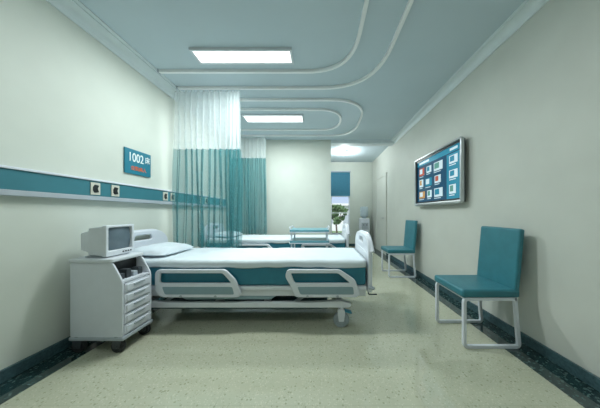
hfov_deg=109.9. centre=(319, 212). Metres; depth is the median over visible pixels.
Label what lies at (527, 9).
trim
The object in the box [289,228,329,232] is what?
tray
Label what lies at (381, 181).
door
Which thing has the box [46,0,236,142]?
trim
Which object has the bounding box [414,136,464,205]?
television
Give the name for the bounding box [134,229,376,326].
hospital bed
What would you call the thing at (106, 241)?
patient monitor
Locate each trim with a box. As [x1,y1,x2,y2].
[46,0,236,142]
[331,140,393,145]
[390,0,548,143]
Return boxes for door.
[375,172,386,254]
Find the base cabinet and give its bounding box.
[69,252,152,352]
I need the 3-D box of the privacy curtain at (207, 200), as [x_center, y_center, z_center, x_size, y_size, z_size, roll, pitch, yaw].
[-1.559,-0.604,2.910,0.946,2.206,0.103,0,0,0]
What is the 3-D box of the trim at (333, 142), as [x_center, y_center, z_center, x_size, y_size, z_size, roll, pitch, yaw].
[1.025,-1.703,5.120,1.530,0.080,0.200,0,0,0]
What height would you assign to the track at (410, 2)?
0.037 m
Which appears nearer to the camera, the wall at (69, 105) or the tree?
the wall at (69, 105)
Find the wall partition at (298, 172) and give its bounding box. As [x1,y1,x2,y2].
[230,140,330,234]
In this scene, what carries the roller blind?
attached to the wall at (361, 172)
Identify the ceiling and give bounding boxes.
[80,0,524,161]
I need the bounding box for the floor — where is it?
[0,246,599,407]
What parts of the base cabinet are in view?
drawer, drawer, drawer, drawer, drawer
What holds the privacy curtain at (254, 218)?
hanging from the track at (191, 99)
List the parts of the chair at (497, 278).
leg, seat, leg, backrest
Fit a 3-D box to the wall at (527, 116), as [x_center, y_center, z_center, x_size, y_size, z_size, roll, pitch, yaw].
[1.850,-0.303,2.600,0.120,2.880,9.440,0,0,0]
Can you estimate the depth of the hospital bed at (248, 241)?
3.77 m
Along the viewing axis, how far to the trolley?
3.16 m
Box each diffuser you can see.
[193,51,290,61]
[244,116,302,121]
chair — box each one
[381,220,417,277]
[434,226,523,348]
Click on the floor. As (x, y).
(392, 351)
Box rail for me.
[0,165,171,204]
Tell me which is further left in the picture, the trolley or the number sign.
the number sign
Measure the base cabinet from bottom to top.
0.765 m
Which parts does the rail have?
trim, trim, socket plate, socket plate, socket plate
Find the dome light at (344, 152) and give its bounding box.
[340,150,349,154]
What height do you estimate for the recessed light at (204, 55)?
0.028 m
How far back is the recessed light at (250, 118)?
3.83 m
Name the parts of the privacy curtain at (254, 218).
fabric panel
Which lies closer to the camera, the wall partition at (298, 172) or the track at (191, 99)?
the track at (191, 99)
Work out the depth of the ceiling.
2.17 m
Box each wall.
[0,0,229,369]
[331,162,371,243]
[372,0,599,377]
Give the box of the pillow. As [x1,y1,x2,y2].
[133,242,192,255]
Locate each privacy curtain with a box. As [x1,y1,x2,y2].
[172,90,242,247]
[232,136,266,234]
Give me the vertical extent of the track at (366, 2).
0.037 m
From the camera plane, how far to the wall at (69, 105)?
1.73 m
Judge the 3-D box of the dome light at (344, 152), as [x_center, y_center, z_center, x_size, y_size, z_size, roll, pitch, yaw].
[0.700,-1.702,5.950,0.270,0.081,0.270,0,0,0]
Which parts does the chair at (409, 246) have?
leg, seat, leg, backrest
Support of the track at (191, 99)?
attached to the ceiling
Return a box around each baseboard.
[0,297,161,383]
[386,253,599,391]
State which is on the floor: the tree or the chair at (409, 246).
the chair at (409, 246)
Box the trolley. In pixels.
[289,225,329,247]
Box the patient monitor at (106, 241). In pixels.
[81,224,133,257]
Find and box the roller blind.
[331,171,350,196]
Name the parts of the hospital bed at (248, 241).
rail, mattress, rail, footboard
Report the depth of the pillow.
2.27 m
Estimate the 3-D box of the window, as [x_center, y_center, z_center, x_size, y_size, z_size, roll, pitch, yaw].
[0.695,-0.323,7.240,0.670,2.120,0.060,0,0,0]
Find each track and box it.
[157,0,368,73]
[176,0,413,90]
[190,98,362,136]
[201,108,340,130]
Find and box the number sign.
[124,147,150,177]
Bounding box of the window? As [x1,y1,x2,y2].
[331,197,349,233]
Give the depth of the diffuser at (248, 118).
3.82 m
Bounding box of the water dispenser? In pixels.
[359,206,369,239]
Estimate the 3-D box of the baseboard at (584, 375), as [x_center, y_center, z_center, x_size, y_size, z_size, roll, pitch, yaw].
[1.781,1.095,1.810,0.018,0.085,7.620,0,0,0]
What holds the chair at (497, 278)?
on the floor
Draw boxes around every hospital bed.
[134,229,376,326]
[206,223,349,247]
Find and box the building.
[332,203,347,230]
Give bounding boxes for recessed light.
[189,47,293,63]
[241,114,303,122]
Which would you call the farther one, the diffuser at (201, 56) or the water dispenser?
the water dispenser
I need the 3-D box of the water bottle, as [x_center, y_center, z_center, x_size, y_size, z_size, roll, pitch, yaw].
[1.460,-0.018,6.950,0.260,0.400,0.260,0,0,0]
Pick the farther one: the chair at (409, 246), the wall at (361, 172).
the wall at (361, 172)
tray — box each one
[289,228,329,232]
[289,238,329,243]
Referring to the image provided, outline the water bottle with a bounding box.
[360,206,367,217]
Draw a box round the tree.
[332,204,347,232]
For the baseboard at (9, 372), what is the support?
attached to the wall at (69, 105)
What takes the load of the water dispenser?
on the floor
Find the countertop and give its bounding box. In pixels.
[69,252,142,262]
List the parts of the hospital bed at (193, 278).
headboard, rail, inset panel, frame, mattress, frame, rail, inset panel, inset panel, footboard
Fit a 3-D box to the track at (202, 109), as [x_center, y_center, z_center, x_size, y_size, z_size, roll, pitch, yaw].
[-0.785,-1.724,3.930,2.365,0.037,0.910,0,0,0]
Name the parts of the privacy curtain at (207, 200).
fabric panel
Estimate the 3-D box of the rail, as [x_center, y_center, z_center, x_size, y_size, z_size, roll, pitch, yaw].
[-2.110,-0.217,2.768,0.059,0.198,3.935,0,0,0]
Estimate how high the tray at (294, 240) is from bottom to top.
0.045 m

